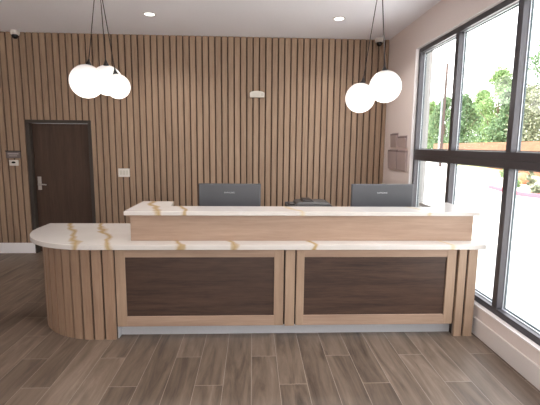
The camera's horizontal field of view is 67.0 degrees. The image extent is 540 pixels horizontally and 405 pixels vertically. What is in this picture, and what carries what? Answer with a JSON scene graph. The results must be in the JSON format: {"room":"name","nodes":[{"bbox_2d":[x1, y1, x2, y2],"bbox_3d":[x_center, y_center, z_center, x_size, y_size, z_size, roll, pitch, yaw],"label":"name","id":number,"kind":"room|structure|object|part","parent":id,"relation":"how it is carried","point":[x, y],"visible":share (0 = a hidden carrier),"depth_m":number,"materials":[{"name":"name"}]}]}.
{"room":"lobby","nodes":[
{"label":"lobby","id":0,"kind":"room"},
{"bbox_2d":[0,32,388,242],"bbox_3d":[-1.638,-0.855,6.387,6.864,3.309,0.250,0,8,-2],"label":"wall","id":1,"kind":"structure","parent":0,"point":[189,117],"depth_m":6.23,"materials":[{"name":"brown wood"}]},
{"bbox_2d":[5,151,20,157],"bbox_3d":[-3.885,-0.727,6.174,0.226,0.114,0.020,0,8,-2],"label":"room sign","id":2,"kind":"object","parent":1,"relation":"attached to","point":[9,154],"visible":1,"depth_m":6.17,"materials":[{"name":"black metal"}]},
{"bbox_2d":[9,160,18,165],"bbox_3d":[-3.882,-0.602,6.189,0.134,0.086,0.025,0,8,-2],"label":"card reader","id":3,"kind":"object","parent":1,"relation":"attached to","point":[11,162],"visible":1,"depth_m":6.18,"materials":[{"name":"white plastic"}]},
{"bbox_2d":[0,243,35,252],"bbox_3d":[-1.656,0.720,6.476,6.848,0.165,0.015,0,8,-2],"label":"baseboard","id":4,"kind":"structure","parent":1,"relation":"attached to","point":[4,247],"depth_m":6.37,"materials":[{"name":"white paint"}]},
{"bbox_2d":[25,120,95,252],"bbox_3d":[-3.203,-0.237,6.379,0.968,2.055,0.208,0,8,-2],"label":"door","id":5,"kind":"structure","parent":1,"relation":"in","point":[59,152],"depth_m":6.31,"materials":[{"name":"brown wood"}]},
{"bbox_3d":[-3.520,-0.295,6.306,0.153,0.205,0.060,0,8,-2],"label":"handle","id":6,"kind":"part","parent":5,"relation":"part of","materials":[{"name":"metal"}]},
{"bbox_2d":[118,168,129,176],"bbox_3d":[-2.247,-0.459,6.285,0.173,0.130,0.012,0,8,-2],"label":"light switch","id":7,"kind":"object","parent":1,"relation":"attached to","point":[122,172],"visible":1,"depth_m":6.28,"materials":[{"name":"white plastic"}]},
{"bbox_2d":[250,91,264,97],"bbox_3d":[-0.195,-1.641,6.183,0.223,0.095,0.052,0,8,-2],"label":"wall box","id":8,"kind":"object","parent":1,"relation":"attached to","point":[259,94],"visible":1,"depth_m":6.16,"materials":[{"name":"white plastic"}]},
{"bbox_2d":[0,0,440,39],"bbox_3d":[-1.381,-2.004,1.644,7.364,0.300,9.531,0,8,-2],"label":"ceiling","id":9,"kind":"structure","parent":0,"point":[232,18],"depth_m":5.16,"materials":[{"name":"paint"}]},
{"bbox_2d":[10,29,19,38],"bbox_3d":[-3.674,-2.417,5.885,0.124,0.117,0.124,0,8,-2],"label":"security camera","id":10,"kind":"object","parent":9,"relation":"attached to","point":[14,33],"visible":1,"depth_m":5.85,"materials":[{"name":"white plastic"}]},
{"bbox_2d":[69,0,104,97],"bbox_3d":[-1.919,-1.657,4.233,0.345,1.125,0.345,0,8,-2],"label":"globe pendant","id":11,"kind":"object","parent":9,"relation":"hanging from","point":[85,80],"visible":1,"depth_m":4.18,"materials":[{"name":"white glass"}]},
{"bbox_3d":[-1.923,-1.271,4.288,0.345,0.345,0.345,0,8,-2],"label":"globe","id":12,"kind":"part","parent":11,"relation":"part of","materials":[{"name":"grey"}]},
{"bbox_3d":[-1.838,-1.855,4.218,0.107,0.728,0.008,-1,8,-9],"label":"cord","id":13,"kind":"part","parent":11,"relation":"part of","materials":[{"name":"fabric"}]},
{"bbox_2d":[97,0,119,95],"bbox_3d":[-1.859,-1.735,4.535,0.334,1.055,0.445,3,8,15],"label":"globe pendant","id":14,"kind":"object","parent":9,"relation":"hanging from","point":[105,69],"visible":0.46,"depth_m":4.51,"materials":[{"name":"white glass"}]},
{"bbox_3d":[-1.794,-1.903,4.380,0.008,0.678,0.242,-2,8,-15],"label":"cord","id":15,"kind":"part","parent":14,"relation":"part of","materials":[{"name":"fabric"}]},
{"bbox_3d":[-1.849,-1.386,4.638,0.334,0.335,0.335,0,8,-2],"label":"globe","id":16,"kind":"part","parent":14,"relation":"part of","materials":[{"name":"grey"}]},
{"bbox_2d":[102,0,130,98],"bbox_3d":[-1.595,-1.636,4.149,0.308,1.137,0.250,0,8,-2],"label":"globe pendant","id":17,"kind":"object","parent":9,"relation":"hanging from","point":[117,85],"visible":1,"depth_m":4.13,"materials":[{"name":"white glass"}]},
{"bbox_3d":[-1.667,-1.793,4.183,0.172,0.836,0.008,5,9,28],"label":"cord","id":18,"kind":"part","parent":17,"relation":"part of","materials":[{"name":"fabric"}]},
{"bbox_3d":[-1.570,-1.197,4.212,0.250,0.250,0.250,0,8,-2],"label":"globe","id":19,"kind":"part","parent":17,"relation":"part of","materials":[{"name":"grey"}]},
{"bbox_2d":[143,12,155,15],"bbox_3d":[-1.495,-2.334,5.062,0.160,0.006,0.160,0,8,-2],"label":"recessed light","id":20,"kind":"object","parent":9,"relation":"in","point":[144,13],"visible":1,"depth_m":5.06,"materials":[{"name":"white"}]},
{"bbox_2d":[333,17,344,20],"bbox_3d":[0.873,-2.325,5.166,0.160,0.006,0.160,0,8,-2],"label":"recessed light","id":21,"kind":"object","parent":9,"relation":"in","point":[334,18],"visible":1,"depth_m":5.15,"materials":[{"name":"white"}]},
{"bbox_2d":[345,0,376,112],"bbox_3d":[0.973,-1.581,4.315,0.317,1.240,0.312,0,8,-2],"label":"globe pendant","id":22,"kind":"object","parent":9,"relation":"hanging from","point":[360,97],"visible":1,"depth_m":4.27,"materials":[{"name":"white glass"}]},
{"bbox_3d":[0.966,-1.121,4.380,0.312,0.312,0.312,0,8,-2],"label":"globe","id":23,"kind":"part","parent":22,"relation":"part of","materials":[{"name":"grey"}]},
{"bbox_3d":[1.061,-1.761,4.294,0.129,0.876,0.008,0,8,-3],"label":"cord","id":24,"kind":"part","parent":22,"relation":"part of","materials":[{"name":"fabric"}]},
{"bbox_2d":[375,37,382,45],"bbox_3d":[1.636,-2.396,6.112,0.124,0.117,0.124,0,8,-2],"label":"security camera","id":25,"kind":"object","parent":9,"relation":"attached to","point":[379,40],"visible":0.98,"depth_m":6.07,"materials":[{"name":"white plastic"}]},
{"bbox_2d":[369,0,401,102],"bbox_3d":[1.280,-1.663,4.468,0.350,1.117,0.349,0,8,-2],"label":"globe pendant","id":26,"kind":"object","parent":9,"relation":"hanging from","point":[386,85],"visible":0.95,"depth_m":4.40,"materials":[{"name":"white glass"}]},
{"bbox_3d":[1.207,-1.847,4.345,0.008,0.718,0.158,7,10,37],"label":"cord","id":27,"kind":"part","parent":26,"relation":"part of","materials":[{"name":"fabric"}]},
{"bbox_3d":[1.276,-1.283,4.522,0.350,0.350,0.349,0,8,-2],"label":"globe","id":28,"kind":"part","parent":26,"relation":"part of","materials":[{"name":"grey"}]},
{"bbox_2d":[0,251,539,404],"bbox_3d":[-1.516,1.494,2.135,7.164,0.150,9.531,0,8,-2],"label":"floor","id":29,"kind":"structure","parent":0,"point":[39,365],"depth_m":3.18,"materials":[{"name":"brown wood"}]},
{"bbox_2d":[42,215,477,339],"bbox_3d":[-0.201,0.584,4.205,4.059,1.098,1.268,0,8,-2],"label":"reception desk","id":30,"kind":"object","parent":29,"relation":"on","point":[91,294],"visible":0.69,"depth_m":3.64,"materials":[{"name":"brown wood"}]},
{"bbox_3d":[-0.609,0.439,3.559,1.295,0.074,0.028,0,8,-2],"label":"panel rail","id":31,"kind":"part","parent":30,"relation":"part of","materials":[{"name":"brown wood"}]},
{"bbox_3d":[-0.613,0.741,3.607,1.303,0.546,0.012,0,8,-2],"label":"inset panel","id":32,"kind":"part","parent":30,"relation":"part of","materials":[{"name":"brown wood"}]},
{"bbox_3d":[-0.616,1.053,3.646,1.295,0.092,0.028,0,8,-2],"label":"panel rail","id":33,"kind":"part","parent":30,"relation":"part of","materials":[{"name":"brown wood"}]},
{"bbox_2d":[199,183,260,205],"bbox_3d":[-0.422,0.074,4.299,0.649,0.548,0.200,0,8,-2],"label":"computer monitor","id":34,"kind":"object","parent":30,"relation":"on","point":[210,194],"visible":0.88,"depth_m":4.27,"materials":[{"name":"grey plastic"}]},
{"bbox_2d":[30,223,485,249],"bbox_3d":[-0.224,0.319,3.982,4.225,0.045,0.962,0,8,-2],"label":"countertop","id":35,"kind":"structure","parent":30,"relation":"on","point":[66,236],"depth_m":3.58,"materials":[{"name":"white stone"}]},
{"bbox_3d":[0.176,0.754,3.630,0.084,0.704,0.039,0,8,-2],"label":"slat post","id":36,"kind":"part","parent":30,"relation":"part of","materials":[{"name":"brown wood"}]},
{"bbox_3d":[0.311,0.227,3.678,3.084,0.233,0.030,0,8,-2],"label":"riser panel","id":37,"kind":"part","parent":30,"relation":"part of","materials":[{"name":"brown wood"}]},
{"bbox_2d":[124,201,480,215],"bbox_3d":[0.301,0.056,3.932,3.176,0.036,0.642,0,8,-2],"label":"countertop","id":38,"kind":"structure","parent":30,"relation":"on","point":[145,207],"depth_m":3.68,"materials":[{"name":"white stone"}]},
{"bbox_2d":[285,197,332,206],"bbox_3d":[0.427,0.136,4.601,0.497,0.357,0.370,0,8,-2],"label":"printer","id":39,"kind":"object","parent":30,"relation":"on","point":[303,201],"visible":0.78,"depth_m":4.46,"materials":[{"name":"black plastic"}]},
{"bbox_3d":[0.472,-0.003,4.594,0.392,0.034,0.328,0,8,-2],"label":"scanner lid","id":40,"kind":"part","parent":39,"relation":"part of","materials":[{"name":"grey plastic"}]},
{"bbox_3d":[0.939,1.060,3.712,1.282,0.092,0.028,0,8,-2],"label":"panel rail","id":41,"kind":"part","parent":30,"relation":"part of","materials":[{"name":"brown wood"}]},
{"bbox_3d":[0.941,0.747,3.674,1.290,0.546,0.012,0,8,-2],"label":"inset panel","id":42,"kind":"part","parent":30,"relation":"part of","materials":[{"name":"brown wood"}]},
{"bbox_3d":[0.945,0.445,3.625,1.282,0.074,0.028,0,8,-2],"label":"panel rail","id":43,"kind":"part","parent":30,"relation":"part of","materials":[{"name":"brown wood"}]},
{"bbox_2d":[350,184,413,206],"bbox_3d":[1.193,0.078,4.368,0.668,0.553,0.200,0,8,-2],"label":"computer monitor","id":44,"kind":"object","parent":30,"relation":"on","point":[362,195],"visible":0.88,"depth_m":4.34,"materials":[{"name":"grey plastic"}]},
{"bbox_3d":[1.714,0.816,3.698,0.070,0.820,0.040,0,8,-2],"label":"slat post","id":45,"kind":"part","parent":30,"relation":"part of","materials":[{"name":"brown wood"}]},
{"bbox_3d":[1.808,0.816,3.702,0.082,0.820,0.040,0,8,-2],"label":"slat post","id":46,"kind":"part","parent":30,"relation":"part of","materials":[{"name":"brown wood"}]},
{"bbox_2d":[383,0,539,366],"bbox_3d":[2.042,-0.211,2.093,0.128,3.309,9.231,0,8,-2],"label":"wall","id":47,"kind":"structure","parent":0,"point":[446,14],"depth_m":5.32,"materials":[{"name":"beige paint"}]},
{"bbox_2d":[388,149,397,169],"bbox_3d":[1.796,-0.637,5.987,0.035,0.287,0.365,0,8,-2],"label":"pocket","id":48,"kind":"object","parent":47,"relation":"attached to","point":[392,153],"visible":0.77,"depth_m":5.95,"materials":[{"name":"grey plastic"}]},
{"bbox_2d":[390,133,398,146],"bbox_3d":[1.799,-0.906,5.929,0.035,0.205,0.265,0,8,-2],"label":"pocket","id":49,"kind":"object","parent":47,"relation":"attached to","point":[393,137],"visible":0.99,"depth_m":5.90,"materials":[{"name":"grey plastic"}]},
{"bbox_2d":[397,135,406,147],"bbox_3d":[1.813,-0.838,5.608,0.035,0.162,0.290,0,8,-2],"label":"pocket","id":50,"kind":"object","parent":47,"relation":"attached to","point":[401,140],"visible":1,"depth_m":5.55,"materials":[{"name":"grey plastic"}]},
{"bbox_2d":[397,150,407,170],"bbox_3d":[1.811,-0.583,5.617,0.035,0.283,0.325,0,8,-2],"label":"pocket","id":51,"kind":"object","parent":47,"relation":"attached to","point":[402,155],"visible":1,"depth_m":5.57,"materials":[{"name":"grey plastic"}]},
{"bbox_2d":[408,49,419,183],"bbox_3d":[1.862,-0.628,5.359,0.047,2.662,0.004,0,8,-2],"label":"trim","id":52,"kind":"structure","parent":47,"relation":"attached to","point":[417,50],"depth_m":5.29,"materials":[{"name":"paint"}]},
{"bbox_2d":[418,51,432,206],"bbox_3d":[2.006,-0.848,5.554,0.090,3.800,0.440,0,8,-2],"label":"pilaster","id":53,"kind":"object","parent":47,"relation":"attached to","point":[429,55],"visible":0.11,"depth_m":5.30,"materials":[{"name":"paint"}]},
{"bbox_2d":[417,0,504,48],"bbox_3d":[1.959,-1.662,3.189,0.047,0.004,4.014,0,8,-2],"label":"trim","id":54,"kind":"structure","parent":47,"relation":"attached to","point":[499,1],"depth_m":4.02,"materials":[{"name":"paint"}]},
{"bbox_2d":[412,0,539,345],"bbox_3d":[2.003,-0.346,3.378,0.084,2.662,4.014,0,8,-2],"label":"window","id":55,"kind":"structure","parent":47,"relation":"in","point":[512,159],"depth_m":3.50,"materials":[{"name":"brown metal"}]},
{"bbox_3d":[2.003,-0.348,3.378,0.084,0.131,3.910,0,8,-2],"label":"rail","id":56,"kind":"part","parent":55,"relation":"part of","materials":[{"name":"brown metal"}]},
{"bbox_2d":[472,315,539,390],"bbox_3d":[1.960,1.365,2.180,0.016,0.162,8.966,0,8,-2],"label":"baseboard","id":57,"kind":"structure","parent":47,"relation":"attached to","point":[521,363],"depth_m":3.26,"materials":[{"name":"paint"}]},
{"bbox_2d":[474,300,539,351],"bbox_3d":[1.933,0.978,3.563,0.054,0.012,4.014,0,8,-2],"label":"sill","id":58,"kind":"structure","parent":47,"relation":"attached to","point":[509,327],"depth_m":3.30,"materials":[{"name":"paint"}]},
{"label":"outside","id":59,"kind":"structure","parent":0,"visible":0},
{"bbox_2d":[424,161,539,329],"bbox_3d":[18.714,-2.185,30.804,100.000,0.300,120.000,0,8,-2],"label":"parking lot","id":60,"kind":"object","parent":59,"point":[473,192],"depth_m":8.86,"materials":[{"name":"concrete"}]},
{"bbox_2d":[427,100,438,148],"bbox_3d":[34.527,-16.317,89.257,7.105,11.855,8.597,0,8,-2],"label":"tree","id":61,"kind":"object","parent":60,"relation":"on","point":[432,103],"visible":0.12,"depth_m":87.78,"materials":[{"name":"green plant"}]},
{"bbox_2d":[427,96,451,148],"bbox_3d":[32.242,-14.055,75.607,6.822,11.039,6.873,0,8,-2],"label":"tree","id":62,"kind":"object","parent":60,"relation":"on","point":[434,120],"visible":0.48,"depth_m":75.24,"materials":[{"name":"green plant"}]},
{"bbox_2d":[437,63,448,166],"bbox_3d":[15.240,-7.662,36.078,0.655,9.001,0.234,-6,11,-41],"label":"utility pole","id":63,"kind":"object","parent":60,"relation":"on","point":[444,89],"visible":1,"depth_m":35.96,"materials":[{"name":"brown wood"}]},
{"bbox_2d":[443,93,485,146],"bbox_3d":[27.724,-10.942,58.844,6.098,9.472,5.654,-3,9,-27],"label":"tree","id":64,"kind":"object","parent":60,"relation":"on","point":[468,108],"visible":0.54,"depth_m":57.72,"materials":[{"name":"green plant"}]},
{"bbox_2d":[466,89,499,148],"bbox_3d":[34.999,-12.987,67.400,6.953,11.328,6.989,0,8,-2],"label":"tree","id":65,"kind":"object","parent":60,"relation":"on","point":[481,94],"visible":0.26,"depth_m":66.26,"materials":[{"name":"green plant"}]},
{"bbox_2d":[446,163,539,179],"bbox_3d":[34.959,-2.438,32.462,47.400,0.060,52.000,0,8,-2],"label":"grass strip","id":66,"kind":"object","parent":60,"relation":"on","point":[490,171],"visible":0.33,"depth_m":30.73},
{"bbox_2d":[434,141,539,175],"bbox_3d":[18.775,-4.052,35.081,0.125,2.200,52.781,2,8,12],"label":"wooden fence","id":67,"kind":"object","parent":66,"relation":"on","point":[534,145],"visible":0.27,"depth_m":32.97,"materials":[{"name":"brown wood"}]},
{"bbox_2d":[475,66,511,148],"bbox_3d":[26.525,-10.001,46.877,5.098,10.894,5.702,0,8,-2],"label":"tree","id":68,"kind":"object","parent":66,"relation":"on","point":[501,78],"visible":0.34,"depth_m":46.13,"materials":[{"name":"green plant"}]},
{"bbox_2d":[479,87,537,144],"bbox_3d":[23.078,-7.354,39.219,4.787,7.830,4.984,0,8,-2],"label":"tree","id":69,"kind":"object","parent":66,"relation":"on","point":[498,128],"visible":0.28,"depth_m":38.97,"materials":[{"name":"green plant"}]},
{"bbox_2d":[504,83,539,141],"bbox_3d":[21.947,-6.438,34.637,4.055,7.175,4.454,5,9,28],"label":"tree","id":70,"kind":"object","parent":66,"relation":"on","point":[532,114],"visible":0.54,"depth_m":33.53,"materials":[{"name":"green plant"}]},
{"bbox_2d":[527,39,539,139],"bbox_3d":[27.405,-10.851,40.621,5.843,14.340,4.746,0,8,-2],"label":"tree","id":71,"kind":"object","parent":66,"relation":"on","point":[536,58],"visible":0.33,"depth_m":40.55,"materials":[{"name":"green plant"}]},
{"bbox_2d":[489,185,539,197],"bbox_3d":[9.729,-0.408,16.013,0.864,0.150,4.257,-1,8,-8],"label":"curb","id":72,"kind":"object","parent":60,"relation":"on","point":[524,194],"visible":0.81,"depth_m":15.24,"materials":[{"name":"red paint"}]},
{"bbox_2d":[493,179,539,192],"bbox_3d":[12.119,-0.761,18.856,3.961,0.100,10.270,3,8,16],"label":"planting bed","id":73,"kind":"object","parent":60,"relation":"on","point":[524,188],"visible":0.15,"depth_m":18.40,"materials":[{"name":"white"}]},
{"bbox_2d":[518,173,528,183],"bbox_3d":[11.868,-1.115,19.221,0.604,0.594,0.521,0,8,-2],"label":"boulder","id":74,"kind":"object","parent":73,"relation":"on","point":[521,176],"visible":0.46,"depth_m":19.03,"materials":[{"name":"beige stone"}]},
{"bbox_2d":[525,171,536,185],"bbox_3d":[11.740,-1.064,18.436,0.482,0.815,0.472,0,8,-2],"label":"shrub","id":75,"kind":"object","parent":73,"relation":"on","point":[531,182],"visible":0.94,"depth_m":18.34,"materials":[{"name":"green plant"}]},
{"bbox_2d":[529,184,539,193],"bbox_3d":[10.028,-0.483,15.383,0.537,0.488,0.507,-1,8,-14],"label":"shrub","id":76,"kind":"object","parent":73,"relation":"on","point":[535,188],"visible":0.92,"depth_m":15.30,"materials":[{"name":"green plant"}]}
]}

